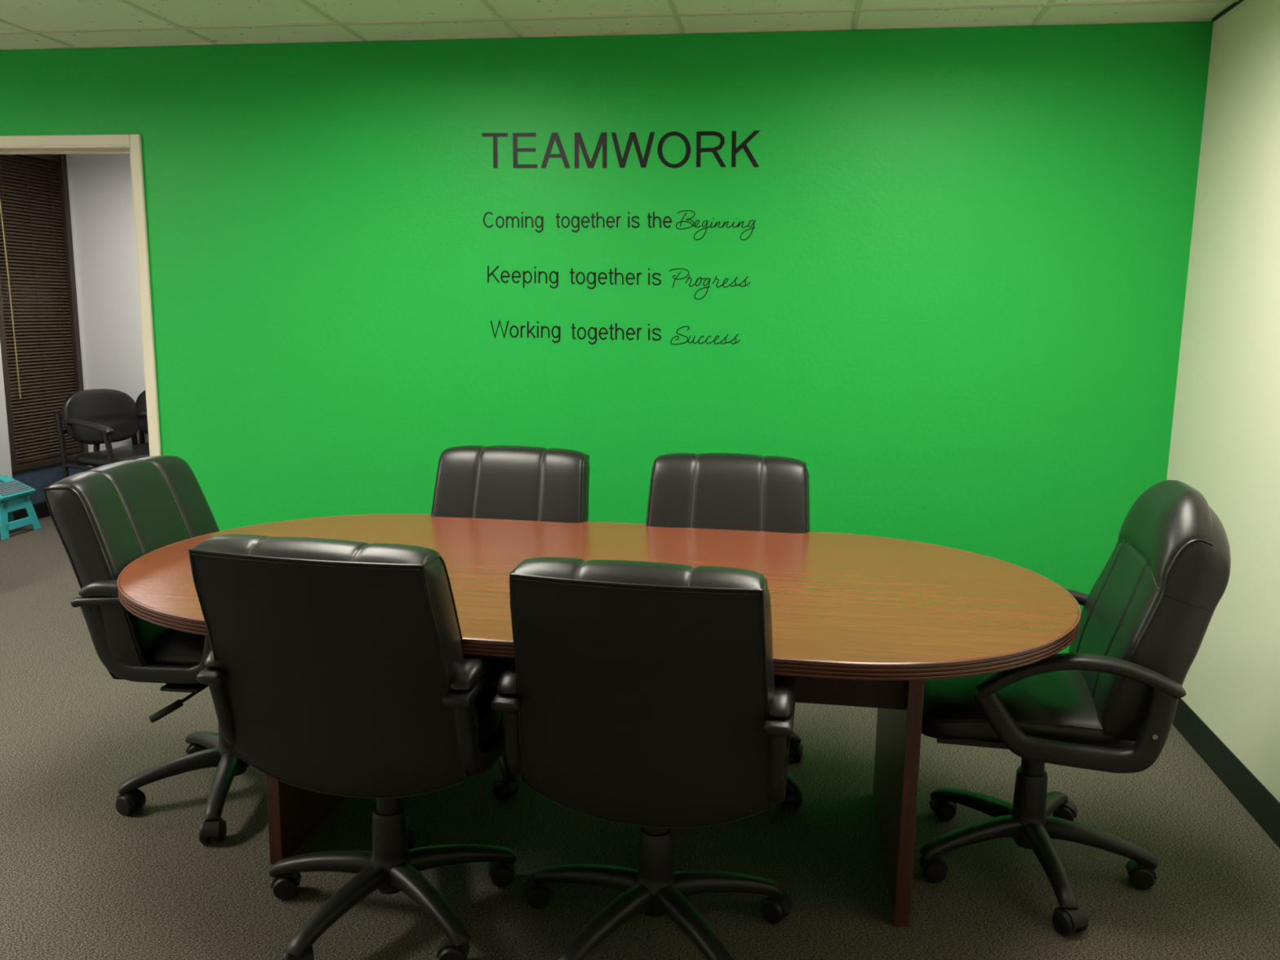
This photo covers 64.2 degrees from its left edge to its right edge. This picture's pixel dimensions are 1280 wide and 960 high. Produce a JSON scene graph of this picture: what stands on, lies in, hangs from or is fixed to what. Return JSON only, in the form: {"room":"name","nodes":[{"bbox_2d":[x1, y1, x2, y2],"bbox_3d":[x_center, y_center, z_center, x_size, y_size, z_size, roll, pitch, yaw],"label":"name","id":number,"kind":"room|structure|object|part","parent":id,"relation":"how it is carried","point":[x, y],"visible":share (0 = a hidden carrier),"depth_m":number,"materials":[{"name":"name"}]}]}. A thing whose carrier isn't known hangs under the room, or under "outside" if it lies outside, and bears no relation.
{"room":"office","nodes":[
{"label":"office","id":0,"kind":"room"},
{"bbox_2d":[0,154,92,483],"bbox_3d":[-4.508,-0.387,3.118,0.140,2.440,8.050,2,10,8],"label":"wall","id":1,"kind":"structure","parent":0,"point":[5,455],"depth_m":6.42,"materials":[{"name":"white paint"}]},
{"bbox_2d":[13,501,50,520],"bbox_3d":[-4.026,0.299,6.106,0.012,0.104,2.300,2,10,8],"label":"baseboard","id":2,"kind":"structure","parent":1,"relation":"attached to","point":[41,508],"depth_m":6.67,"materials":[{"name":"black rubber"}]},
{"bbox_2d":[0,154,88,472],"bbox_3d":[-3.948,-1.122,6.636,0.104,2.065,0.720,2,10,8],"label":"window","id":3,"kind":"structure","parent":1,"relation":"in","point":[64,195],"depth_m":6.74,"materials":[{"name":"brown"}]},
{"bbox_2d":[0,154,81,464],"bbox_3d":[-3.909,-1.122,6.630,0.069,1.978,0.618,2,10,8],"label":"blind","id":4,"kind":"object","parent":3,"relation":"attached to","point":[45,318],"visible":0.96,"depth_m":6.63,"materials":[{"name":"brown wood"}]},
{"bbox_3d":[-3.945,-1.075,6.419,0.002,1.945,0.002,2,10,8],"label":"ladder cord","id":5,"kind":"part","parent":4,"relation":"part of","materials":[{"name":"brown plastic"}]},
{"bbox_3d":[-3.913,-1.111,6.633,0.002,1.945,0.002,2,10,8],"label":"ladder cord","id":6,"kind":"part","parent":4,"relation":"part of","materials":[{"name":"brown fabric"}]},
{"bbox_3d":[-3.942,-0.156,6.796,0.026,0.017,0.618,2,10,8],"label":"rail","id":7,"kind":"part","parent":4,"relation":"part of","materials":[{"name":"brown wood"}]},
{"bbox_3d":[-3.880,-1.147,6.846,0.002,1.945,0.002,2,10,8],"label":"ladder cord","id":8,"kind":"part","parent":4,"relation":"part of","materials":[{"name":"brown fabric"}]},
{"bbox_2d":[12,459,87,504],"bbox_3d":[-3.993,0.060,6.840,0.128,0.335,0.720,2,10,8],"label":"panel","id":9,"kind":"object","parent":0,"point":[37,478],"visible":0.17,"depth_m":6.72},
{"bbox_2d":[68,153,148,466],"bbox_3d":[-1.240,-0.946,6.717,5.250,2.440,0.120,2,10,8],"label":"wall","id":10,"kind":"structure","parent":0,"point":[101,185],"depth_m":6.94,"materials":[{"name":"white paint"}]},
{"bbox_2d":[0,21,1213,653],"bbox_3d":[-1.057,-0.527,4.253,6.351,2.440,0.130,2,10,8],"label":"wall","id":11,"kind":"structure","parent":0,"point":[965,260],"depth_m":3.96,"materials":[{"name":"green paint"}]},
{"bbox_2d":[0,133,161,456],"bbox_3d":[-2.627,-0.419,4.515,1.166,2.094,0.170,2,10,8],"label":"door frame","id":12,"kind":"structure","parent":11,"relation":"in","point":[131,144],"depth_m":4.26,"materials":[{"name":"beige paint"}]},
{"bbox_2d":[0,18,1212,49],"bbox_3d":[-1.099,-1.718,3.988,6.250,0.005,0.012,2,10,8],"label":"trim","id":13,"kind":"structure","parent":11,"relation":"attached to","point":[1194,20],"depth_m":3.82,"materials":[{"name":"beige paint"}]},
{"bbox_2d":[490,320,740,344],"bbox_3d":[-0.106,-0.581,4.033,1.003,0.093,0.001,2,10,8],"label":"wall lettering","id":14,"kind":"object","parent":11,"relation":"attached to","point":[512,326],"depth_m":4.04,"materials":[{"name":"black plastic"}]},
{"bbox_2d":[487,265,750,299],"bbox_3d":[-0.092,-0.773,3.998,1.045,0.124,0.001,2,10,8],"label":"wall lettering","id":15,"kind":"object","parent":11,"relation":"attached to","point":[498,266],"depth_m":4.00,"materials":[{"name":"black plastic"}]},
{"bbox_2d":[483,209,755,239],"bbox_3d":[-0.091,-0.990,3.962,1.072,0.113,0.001,2,10,8],"label":"wall lettering","id":16,"kind":"object","parent":11,"relation":"attached to","point":[486,213],"depth_m":3.96,"materials":[{"name":"black plastic"}]},
{"bbox_2d":[481,130,759,168],"bbox_3d":[-0.083,-1.266,3.915,1.081,0.136,0.002,2,10,8],"label":"wall lettering","id":17,"kind":"object","parent":11,"relation":"attached to","point":[554,135],"depth_m":3.91,"materials":[{"name":"black plastic"}]},
{"bbox_2d":[0,0,1233,48],"bbox_3d":[-1.452,-1.299,1.314,6.550,0.050,5.730,2,10,8],"label":"ceiling","id":18,"kind":"structure","parent":0,"point":[32,15],"depth_m":3.62,"materials":[{"name":"tile"}]},
{"bbox_2d":[0,0,1239,48],"bbox_3d":[-1.507,-1.263,1.262,6.260,0.006,5.600,2,10,8],"label":"grid","id":19,"kind":"object","parent":18,"relation":"attached to","point":[858,10],"depth_m":3.61,"materials":[{"name":"beige paint"}]},
{"bbox_2d":[0,515,1279,959],"bbox_3d":[-1.311,0.974,2.912,6.750,0.080,8.350,2,10,8],"label":"floor","id":20,"kind":"structure","parent":0,"point":[81,878],"depth_m":2.69,"materials":[{"name":"carpet"}]},
{"bbox_2d":[0,475,41,540],"bbox_3d":[-3.871,0.163,6.226,0.202,0.340,0.342,2,10,6],"label":"step stool","id":21,"kind":"object","parent":20,"relation":"on","point":[14,494],"visible":1,"depth_m":6.23,"materials":[{"name":"teal plastic"}]},
{"bbox_3d":[-3.946,0.212,6.242,0.046,0.235,0.342,2,10,6],"label":"frame","id":22,"kind":"part","parent":21,"relation":"part of","materials":[{"name":"teal plastic"}]},
{"bbox_2d":[53,388,149,479],"bbox_3d":[-3.318,-0.146,6.574,0.588,0.851,0.553,6,11,28],"label":"chair","id":23,"kind":"object","parent":20,"relation":"on","point":[106,416],"visible":0.7,"depth_m":6.52,"materials":[{"name":"black leather"}]},
{"bbox_3d":[-3.664,-0.072,6.487,0.071,0.722,0.031,6,11,28],"label":"leg","id":24,"kind":"part","parent":23,"relation":"part of","materials":[{"name":"black plastic"}]},
{"bbox_3d":[-3.433,-0.072,6.361,0.487,0.028,0.027,6,11,28],"label":"rail","id":25,"kind":"part","parent":23,"relation":"part of","materials":[{"name":"black plastic"}]},
{"bbox_3d":[-3.396,-0.328,6.299,0.419,0.080,0.053,6,11,28],"label":"armrest","id":26,"kind":"part","parent":23,"relation":"part of","materials":[{"name":"black plastic"}]},
{"bbox_3d":[-3.511,-0.413,6.637,0.141,0.350,0.510,6,11,28],"label":"backrest","id":27,"kind":"part","parent":23,"relation":"part of","materials":[{"name":"black leather"}]},
{"bbox_3d":[-3.231,0.015,6.263,0.116,0.640,0.031,6,11,28],"label":"leg","id":28,"kind":"part","parent":23,"relation":"part of","materials":[{"name":"black plastic"}]},
{"bbox_3d":[-3.284,-0.143,6.555,0.480,0.080,0.490,6,11,28],"label":"seat","id":29,"kind":"part","parent":23,"relation":"part of","materials":[{"name":"black leather"}]},
{"bbox_3d":[-3.425,-0.142,6.921,0.071,0.722,0.031,6,11,28],"label":"leg","id":30,"kind":"part","parent":23,"relation":"part of","materials":[{"name":"black plastic"}]},
{"bbox_3d":[-3.157,-0.398,6.733,0.419,0.080,0.053,6,11,28],"label":"armrest","id":31,"kind":"part","parent":23,"relation":"part of","materials":[{"name":"black plastic"}]},
{"bbox_2d":[93,390,149,466],"bbox_3d":[-3.251,-0.188,6.829,0.553,0.851,0.588,2,10,8],"label":"chair","id":32,"kind":"object","parent":20,"relation":"on","point":[140,402],"visible":0.12,"depth_m":6.99,"materials":[{"name":"black leather"}]},
{"bbox_3d":[-3.535,-0.055,6.652,0.031,0.640,0.116,2,10,8],"label":"leg","id":33,"kind":"part","parent":32,"relation":"part of","materials":[{"name":"black plastic"}]},
{"bbox_3d":[-3.257,-0.182,6.791,0.490,0.080,0.480,2,10,8],"label":"seat","id":34,"kind":"part","parent":32,"relation":"part of","materials":[{"name":"black leather"}]},
{"bbox_3d":[-3.462,-0.177,7.125,0.031,0.722,0.071,2,10,8],"label":"leg","id":35,"kind":"part","parent":32,"relation":"part of","materials":[{"name":"black plastic"}]},
{"bbox_3d":[-3.214,-0.471,7.005,0.510,0.350,0.141,2,10,8],"label":"backrest","id":36,"kind":"part","parent":32,"relation":"part of","materials":[{"name":"black leather"}]},
{"bbox_2d":[43,455,249,843],"bbox_3d":[-1.217,0.441,2.935,0.678,0.966,0.633,2,10,6],"label":"office chair","id":37,"kind":"object","parent":20,"relation":"on","point":[106,517],"visible":0.52,"depth_m":2.72,"materials":[{"name":"black leather"}]},
{"bbox_3d":[-1.401,0.241,2.934,0.267,0.584,0.582,-1,9,7],"label":"backrest","id":38,"kind":"part","parent":37,"relation":"part of","materials":[{"name":"black leather"}]},
{"bbox_3d":[-1.280,0.413,2.669,0.406,0.241,0.057,2,10,6],"label":"arm","id":39,"kind":"part","parent":37,"relation":"part of","materials":[{"name":"black plastic"}]},
{"bbox_3d":[-1.343,0.835,2.928,0.283,0.085,0.057,-4,11,-28],"label":"leg","id":40,"kind":"part","parent":37,"relation":"part of","materials":[{"name":"black plastic"}]},
{"bbox_3d":[-1.130,0.462,2.940,0.430,0.150,0.490,2,10,6],"label":"seat","id":41,"kind":"part","parent":37,"relation":"part of","materials":[{"name":"black leather"}]},
{"bbox_3d":[-1.191,0.569,2.824,0.021,0.057,0.191,7,11,31],"label":"tilt lever","id":42,"kind":"part","parent":37,"relation":"part of","materials":[{"name":"black plastic"}]},
{"bbox_3d":[-1.317,0.802,3.122,0.283,0.085,0.057,10,13,43],"label":"leg","id":43,"kind":"part","parent":37,"relation":"part of","materials":[{"name":"black plastic"}]},
{"bbox_3d":[-1.164,0.852,2.844,0.057,0.085,0.283,-1,10,-11],"label":"leg","id":44,"kind":"part","parent":37,"relation":"part of","materials":[{"name":"black plastic"}]},
{"bbox_2d":[188,533,516,959],"bbox_3d":[-0.595,0.551,2.336,0.620,0.966,0.643,3,10,11],"label":"office chair","id":45,"kind":"object","parent":20,"relation":"on","point":[334,667],"visible":0.88,"depth_m":2.09,"materials":[{"name":"black leather"}]},
{"bbox_3d":[-0.865,0.475,2.339,0.057,0.241,0.406,3,10,11],"label":"arm","id":46,"kind":"part","parent":45,"relation":"part of","materials":[{"name":"black plastic"}]},
{"bbox_3d":[-0.756,0.923,2.454,0.284,0.085,0.056,3,10,11],"label":"leg","id":47,"kind":"part","parent":45,"relation":"part of","materials":[{"name":"black plastic"}]},
{"bbox_3d":[-0.632,0.407,2.130,0.538,0.558,0.267,3,10,11],"label":"panel","id":48,"kind":"part","parent":45,"relation":"part of","materials":[{"name":"black leather"}]},
{"bbox_3d":[-0.631,0.390,2.127,0.560,0.579,0.267,3,10,11],"label":"backrest","id":49,"kind":"part","parent":45,"relation":"part of","materials":[{"name":"black leather"}]},
{"bbox_3d":[-0.672,0.955,2.276,0.057,0.085,0.283,6,11,28],"label":"leg","id":50,"kind":"part","parent":45,"relation":"part of","materials":[{"name":"black plastic"}]},
{"bbox_3d":[-0.613,0.903,2.587,0.057,0.085,0.283,0,10,-8],"label":"leg","id":51,"kind":"part","parent":45,"relation":"part of","materials":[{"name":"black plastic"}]},
{"bbox_3d":[-0.475,0.954,2.301,0.057,0.085,0.283,-8,13,-43],"label":"leg","id":52,"kind":"part","parent":45,"relation":"part of","materials":[{"name":"black plastic"}]},
{"bbox_3d":[-0.439,0.922,2.494,0.283,0.085,0.057,-4,11,-25],"label":"leg","id":53,"kind":"part","parent":45,"relation":"part of","materials":[{"name":"black plastic"}]},
{"bbox_3d":[-0.328,0.501,2.232,0.057,0.241,0.406,3,10,11],"label":"arm","id":54,"kind":"part","parent":45,"relation":"part of","materials":[{"name":"black plastic"}]},
{"bbox_3d":[-0.574,0.558,2.418,0.490,0.150,0.430,3,10,11],"label":"seat","id":55,"kind":"part","parent":45,"relation":"part of","materials":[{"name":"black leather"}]},
{"bbox_2d":[431,445,590,800],"bbox_3d":[-0.455,0.406,3.207,0.616,0.966,0.636,2,10,8],"label":"office chair","id":56,"kind":"object","parent":20,"relation":"on","point":[508,482],"visible":0.24,"depth_m":3.30,"materials":[{"name":"black leather"}]},
{"bbox_3d":[-0.416,0.822,3.088,0.057,0.085,0.283,-2,10,-17],"label":"leg","id":57,"kind":"part","parent":56,"relation":"part of","materials":[{"name":"black plastic"}]},
{"bbox_3d":[-0.427,0.186,3.351,0.544,0.579,0.267,2,10,8],"label":"backrest","id":58,"kind":"part","parent":56,"relation":"part of","materials":[{"name":"black leather"}]},
{"bbox_2d":[117,513,1080,927],"bbox_3d":[-0.143,0.602,2.738,2.423,0.745,1.205,2,10,8],"label":"conference table","id":59,"kind":"object","parent":20,"relation":"on","point":[860,620],"visible":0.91,"depth_m":2.51,"materials":[{"name":"brown wood"}]},
{"bbox_3d":[-0.879,0.584,2.889,0.034,0.708,0.671,2,10,8],"label":"leg panel","id":60,"kind":"part","parent":59,"relation":"part of","materials":[{"name":"brown wood"}]},
{"bbox_3d":[0.669,0.645,2.665,0.034,0.708,0.671,2,10,8],"label":"leg panel","id":61,"kind":"part","parent":59,"relation":"part of","materials":[{"name":"brown wood"}]},
{"bbox_2d":[490,556,797,959],"bbox_3d":[0.025,0.581,2.272,0.666,0.948,0.672,3,10,10],"label":"office chair","id":62,"kind":"object","parent":20,"relation":"on","point":[648,695],"visible":0.98,"depth_m":2.02,"materials":[{"name":"black leather"}]},
{"bbox_3d":[-0.240,0.515,2.264,0.057,0.241,0.406,3,10,10],"label":"arm","id":63,"kind":"part","parent":62,"relation":"part of","materials":[{"name":"black plastic"}]},
{"bbox_3d":[-0.121,0.940,2.412,0.283,0.085,0.057,5,10,22],"label":"leg","id":64,"kind":"part","parent":62,"relation":"part of","materials":[{"name":"black plastic"}]},
{"bbox_3d":[-0.075,0.973,2.223,0.057,0.085,0.283,9,13,40],"label":"leg","id":65,"kind":"part","parent":62,"relation":"part of","materials":[{"name":"black plastic"}]},
{"bbox_3d":[0.005,0.447,2.058,0.522,0.558,0.267,3,10,10],"label":"panel","id":66,"kind":"part","parent":62,"relation":"part of","materials":[{"name":"black leather"}]},
{"bbox_3d":[0.005,0.430,2.055,0.544,0.579,0.267,3,10,10],"label":"backrest","id":67,"kind":"part","parent":62,"relation":"part of","materials":[{"name":"black leather"}]},
{"bbox_3d":[0.123,0.978,2.208,0.057,0.085,0.283,-5,11,-31],"label":"leg","id":68,"kind":"part","parent":62,"relation":"part of","materials":[{"name":"black plastic"}]},
{"bbox_3d":[0.198,0.949,2.389,0.283,0.085,0.057,-1,10,-13],"label":"leg","id":69,"kind":"part","parent":62,"relation":"part of","materials":[{"name":"black plastic"}]},
{"bbox_3d":[0.299,0.540,2.167,0.057,0.241,0.406,3,10,10],"label":"arm","id":70,"kind":"part","parent":62,"relation":"part of","materials":[{"name":"black plastic"}]},
{"bbox_2d":[645,453,809,807],"bbox_3d":[0.239,0.436,3.091,0.621,0.966,0.668,2,10,8],"label":"office chair","id":71,"kind":"object","parent":20,"relation":"on","point":[737,491],"visible":0.28,"depth_m":3.20,"materials":[{"name":"black leather"}]},
{"bbox_3d":[0.275,0.214,3.249,0.544,0.579,0.267,2,10,8],"label":"backrest","id":72,"kind":"part","parent":71,"relation":"part of","materials":[{"name":"black leather"}]},
{"bbox_3d":[0.354,0.843,3.026,0.057,0.085,0.283,-8,13,-44],"label":"leg","id":73,"kind":"part","parent":71,"relation":"part of","materials":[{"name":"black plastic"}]},
{"bbox_3d":[0.387,0.811,3.219,0.283,0.085,0.057,-4,11,-26],"label":"leg","id":74,"kind":"part","parent":71,"relation":"part of","materials":[{"name":"black plastic"}]},
{"bbox_2d":[918,480,1231,935],"bbox_3d":[1.047,0.504,2.585,0.671,1.024,0.653,3,10,13],"label":"office chair","id":75,"kind":"object","parent":20,"relation":"on","point":[1108,704],"visible":0.91,"depth_m":2.38,"materials":[{"name":"black leather"}]},
{"bbox_3d":[0.850,0.919,2.623,0.283,0.085,0.057,-2,10,-15],"label":"leg","id":76,"kind":"part","parent":75,"relation":"part of","materials":[{"name":"black plastic"}]},
{"bbox_3d":[0.919,0.889,2.807,0.057,0.085,0.283,-5,11,-33],"label":"leg","id":77,"kind":"part","parent":75,"relation":"part of","materials":[{"name":"black plastic"}]},
{"bbox_3d":[0.974,0.552,2.618,0.520,0.124,0.490,3,10,13],"label":"seat","id":78,"kind":"part","parent":75,"relation":"part of","materials":[{"name":"black leather"}]},
{"bbox_3d":[1.005,0.942,2.502,0.057,0.085,0.283,1,10,2],"label":"leg","id":79,"kind":"part","parent":75,"relation":"part of","materials":[{"name":"black plastic"}]},
{"bbox_3d":[1.117,0.893,2.799,0.057,0.085,0.283,8,12,38],"label":"leg","id":80,"kind":"part","parent":75,"relation":"part of","materials":[{"name":"black plastic"}]},
{"bbox_3d":[1.118,0.429,2.868,0.443,0.266,0.053,3,10,13],"label":"arm","id":81,"kind":"part","parent":75,"relation":"part of","materials":[{"name":"black plastic"}]},
{"bbox_3d":[0.981,0.522,2.306,0.443,0.266,0.053,3,10,13],"label":"arm","id":82,"kind":"part","parent":75,"relation":"part of","materials":[{"name":"black plastic"}]},
{"bbox_3d":[1.170,0.926,2.610,0.283,0.085,0.057,4,10,20],"label":"leg","id":83,"kind":"part","parent":75,"relation":"part of","materials":[{"name":"black plastic"}]},
{"bbox_3d":[1.233,0.305,2.514,0.236,0.603,0.508,3,10,13],"label":"backrest","id":84,"kind":"part","parent":75,"relation":"part of","materials":[{"name":"black leather"}]},
{"bbox_3d":[1.252,0.324,2.513,0.258,0.580,0.485,3,10,13],"label":"panel","id":85,"kind":"part","parent":75,"relation":"part of","materials":[{"name":"black leather"}]},
{"bbox_2d":[1166,0,1279,802],"bbox_3d":[1.579,0.049,1.080,0.120,2.440,5.733,2,10,9],"label":"wall","id":86,"kind":"structure","parent":0,"point":[1224,446],"depth_m":3.21,"materials":[{"name":"beige paint"}]},
{"bbox_2d":[1172,697,1279,848],"bbox_3d":[1.483,1.209,1.220,0.016,0.102,5.599,2,10,9],"label":"baseboard","id":87,"kind":"structure","parent":86,"relation":"attached to","point":[1255,798],"depth_m":3.12,"materials":[{"name":"black rubber"}]},
{"bbox_2d":[1211,0,1244,21],"bbox_3d":[1.520,-1.141,0.818,0.010,0.008,5.589,2,10,9],"label":"trim","id":88,"kind":"structure","parent":86,"relation":"attached to","point":[1234,4],"depth_m":3.42,"materials":[{"name":"black metal"}]}
]}

